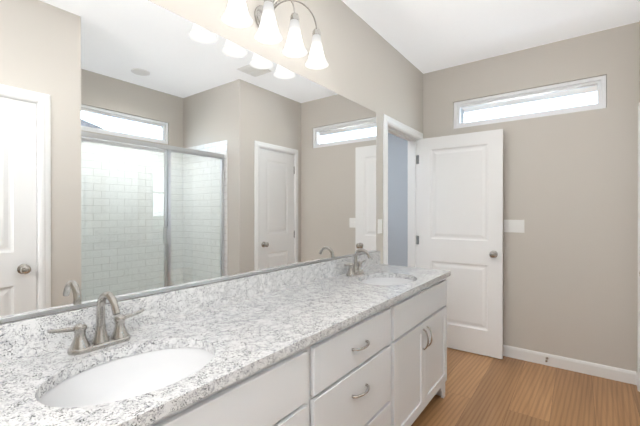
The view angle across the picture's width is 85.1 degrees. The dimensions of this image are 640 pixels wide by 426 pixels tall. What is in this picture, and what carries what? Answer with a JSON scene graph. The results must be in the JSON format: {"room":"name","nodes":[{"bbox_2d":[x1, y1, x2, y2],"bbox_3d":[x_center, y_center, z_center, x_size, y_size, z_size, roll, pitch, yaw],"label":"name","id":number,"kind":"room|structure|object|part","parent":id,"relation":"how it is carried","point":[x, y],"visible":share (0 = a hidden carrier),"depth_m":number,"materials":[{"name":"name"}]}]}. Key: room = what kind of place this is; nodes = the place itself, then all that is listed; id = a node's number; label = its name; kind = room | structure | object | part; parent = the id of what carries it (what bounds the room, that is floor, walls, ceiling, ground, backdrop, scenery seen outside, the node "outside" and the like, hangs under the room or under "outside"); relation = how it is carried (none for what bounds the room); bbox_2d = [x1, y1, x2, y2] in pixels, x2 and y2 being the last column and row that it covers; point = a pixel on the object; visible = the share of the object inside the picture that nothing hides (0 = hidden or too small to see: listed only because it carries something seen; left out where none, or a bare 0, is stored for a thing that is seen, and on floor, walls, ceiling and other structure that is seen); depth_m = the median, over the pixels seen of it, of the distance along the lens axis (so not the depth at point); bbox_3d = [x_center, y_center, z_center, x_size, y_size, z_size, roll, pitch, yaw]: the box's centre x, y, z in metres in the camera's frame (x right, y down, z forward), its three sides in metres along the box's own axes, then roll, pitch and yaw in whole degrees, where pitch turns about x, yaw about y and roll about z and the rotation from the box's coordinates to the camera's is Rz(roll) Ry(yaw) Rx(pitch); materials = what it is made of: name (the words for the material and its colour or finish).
{"room":"bathroom","nodes":[
{"label":"bathroom","id":0,"kind":"room"},
{"bbox_2d":[0,0,422,323],"bbox_3d":[-0.237,-0.070,1.940,0.130,2.740,4.250,0,0,37],"label":"wall","id":1,"kind":"structure","parent":0,"point":[147,147],"depth_m":1.39,"materials":[{"name":"beige paint"}]},
{"bbox_2d":[0,251,379,360],"bbox_3d":[-0.302,0.358,1.741,0.020,0.105,2.614,0,0,37],"label":"backsplash","id":2,"kind":"structure","parent":1,"relation":"attached to","point":[25,337],"depth_m":1.27,"materials":[{"name":"grey stone"}]},
{"bbox_2d":[221,0,328,69],"bbox_3d":[-0.208,-0.970,1.720,0.192,0.304,0.691,0,0,37],"label":"sconce","id":3,"kind":"object","parent":1,"relation":"attached to","point":[235,14],"visible":1,"depth_m":1.72,"materials":[{"name":"white glass"}]},
{"bbox_2d":[378,219,381,233],"bbox_3d":[0.485,0.108,2.816,0.009,0.114,0.070,0,0,37],"label":"light switch","id":4,"kind":"object","parent":1,"relation":"attached to","point":[379,225],"visible":1,"depth_m":2.81,"materials":[{"name":"white plastic"}]},
{"bbox_2d":[383,114,422,267],"bbox_3d":[0.746,0.240,3.264,0.138,2.114,0.902,0,0,37],"label":"door frame","id":5,"kind":"structure","parent":1,"relation":"attached to","point":[413,202],"depth_m":3.54,"materials":[{"name":"white wood"}]},
{"bbox_2d":[416,155,418,244],"bbox_3d":[0.997,0.277,3.546,0.035,1.728,0.002,0,0,37],"label":"entry jamb hinge leaf","id":6,"kind":"structure","parent":5,"relation":"attached to","point":[417,162],"depth_m":3.55,"materials":[{"name":"silver metal"}]},
{"bbox_2d":[419,129,502,358],"bbox_3d":[1.312,0.274,3.305,0.757,2.030,0.179,0,0,37],"label":"entry door","id":7,"kind":"structure","parent":5,"relation":"attached to","point":[461,207],"depth_m":3.24,"materials":[{"name":"white paint"}]},
{"bbox_3d":[1.559,0.367,3.122,0.067,0.066,0.179,0,0,37],"label":"knob","id":8,"kind":"part","parent":7,"relation":"part of","materials":[{"name":"silver metal"}]},
{"bbox_2d":[388,110,463,266],"bbox_3d":[1.088,-0.078,5.545,2.270,2.740,0.120,0,0,37],"label":"wall","id":9,"kind":"structure","parent":0,"point":[397,201],"depth_m":5.39,"materials":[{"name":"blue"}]},
{"bbox_2d":[342,0,639,112],"bbox_3d":[0.569,-1.471,2.354,5.590,0.060,6.120,0,0,37],"label":"ceiling","id":10,"kind":"structure","parent":0,"point":[425,36],"depth_m":2.67,"materials":[{"name":"white paint"}]},
{"bbox_2d":[411,347,639,425],"bbox_3d":[0.569,1.329,2.361,5.590,0.060,6.120,0,0,37],"label":"floor","id":11,"kind":"structure","parent":0,"point":[482,390],"depth_m":2.45,"materials":[{"name":"brown wood"}]},
{"bbox_2d":[132,273,450,425],"bbox_3d":[-0.073,0.872,1.573,0.588,0.858,2.590,0,0,37],"label":"bathroom vanity","id":12,"kind":"object","parent":11,"relation":"on","point":[356,339],"depth_m":1.41,"materials":[{"name":"white wood"}]},
{"bbox_2d":[0,265,450,425],"bbox_3d":[-0.082,0.427,1.578,0.566,0.032,2.614,0,0,37],"label":"countertop","id":13,"kind":"structure","parent":12,"relation":"on","point":[129,377],"depth_m":1.09,"materials":[{"name":"grey stone"}]},
{"bbox_2d":[47,291,144,355],"bbox_3d":[-0.646,0.325,1.056,0.147,0.175,0.271,0,0,37],"label":"faucet","id":14,"kind":"object","parent":13,"relation":"on","point":[120,341],"depth_m":1.07,"materials":[{"name":"silver metal"}]},
{"bbox_2d":[38,348,213,406],"bbox_3d":[-0.492,0.520,0.942,0.392,0.150,0.506,0,0,37],"label":"sink","id":15,"kind":"object","parent":13,"relation":"in","point":[138,372],"depth_m":1.06,"materials":[{"name":"white ceramic"}]},
{"bbox_2d":[344,249,370,276],"bbox_3d":[0.271,0.322,2.293,0.147,0.175,0.271,0,0,37],"label":"faucet","id":16,"kind":"object","parent":13,"relation":"on","point":[354,270],"depth_m":2.30,"materials":[{"name":"silver metal"}]},
{"bbox_2d":[361,277,413,284],"bbox_3d":[0.424,0.517,2.180,0.392,0.150,0.506,0,0,37],"label":"sink","id":17,"kind":"object","parent":13,"relation":"in","point":[369,280],"depth_m":2.36,"materials":[{"name":"white ceramic"}]},
{"bbox_3d":[-0.192,0.913,0.995,0.019,0.517,0.487,0,0,37],"label":"door","id":18,"kind":"part","parent":12,"relation":"part of","materials":[{"name":"white wood"}]},
{"bbox_3d":[0.157,0.784,1.467,0.019,0.261,0.622,0,0,37],"label":"drawer","id":19,"kind":"part","parent":12,"relation":"part of","materials":[{"name":"white wood"}]},
{"bbox_3d":[0.157,0.554,1.466,0.019,0.170,0.622,0,0,37],"label":"drawer","id":20,"kind":"part","parent":12,"relation":"part of","materials":[{"name":"white wood"}]},
{"bbox_3d":[0.157,1.049,1.468,0.019,0.242,0.622,0,0,37],"label":"drawer","id":21,"kind":"part","parent":12,"relation":"part of","materials":[{"name":"white wood"}]},
{"bbox_3d":[0.491,0.911,1.918,0.019,0.517,0.435,0,0,37],"label":"door","id":22,"kind":"part","parent":12,"relation":"part of","materials":[{"name":"white wood"}]},
{"bbox_3d":[0.752,0.910,2.270,0.019,0.517,0.435,0,0,37],"label":"door","id":23,"kind":"part","parent":12,"relation":"part of","materials":[{"name":"white wood"}]},
{"bbox_2d":[423,22,638,372],"bbox_3d":[2.200,-0.072,2.855,2.960,2.740,0.120,0,0,37],"label":"wall","id":24,"kind":"structure","parent":0,"point":[570,253],"depth_m":2.88,"materials":[{"name":"grey paint"}]},
{"bbox_2d":[504,220,523,232],"bbox_3d":[1.734,0.117,3.115,0.162,0.114,0.016,0,0,37],"label":"light switch","id":25,"kind":"object","parent":24,"relation":"attached to","point":[515,226],"visible":1,"depth_m":3.12,"materials":[{"name":"white plastic"}]},
{"bbox_2d":[454,75,605,128],"bbox_3d":[1.815,-0.960,3.130,1.166,0.261,0.083,0,0,37],"label":"window","id":26,"kind":"structure","parent":24,"relation":"in","point":[599,82],"depth_m":3.04,"materials":[{"name":"white plastic"}]},
{"bbox_2d":[503,345,636,384],"bbox_3d":[1.730,1.248,3.123,1.647,0.098,0.013,0,0,37],"label":"baseboard","id":27,"kind":"structure","parent":24,"relation":"attached to","point":[602,371],"depth_m":2.86,"materials":[{"name":"white wood"}]},
{"bbox_2d":[639,21,639,101],"bbox_3d":[2.144,-0.070,2.174,0.120,2.740,1.040,0,0,37],"label":"wall","id":28,"kind":"structure","parent":0,"point":[639,61],"depth_m":2.62,"materials":[{"name":"grey paint"}]},
{"bbox_2d":[637,102,639,391],"bbox_3d":[2.135,0.242,2.277,0.017,2.114,0.762,0,0,37],"label":"trim","id":29,"kind":"structure","parent":28,"relation":"attached to","point":[638,371],"depth_m":2.54,"materials":[{"name":"white wood"}]}
]}

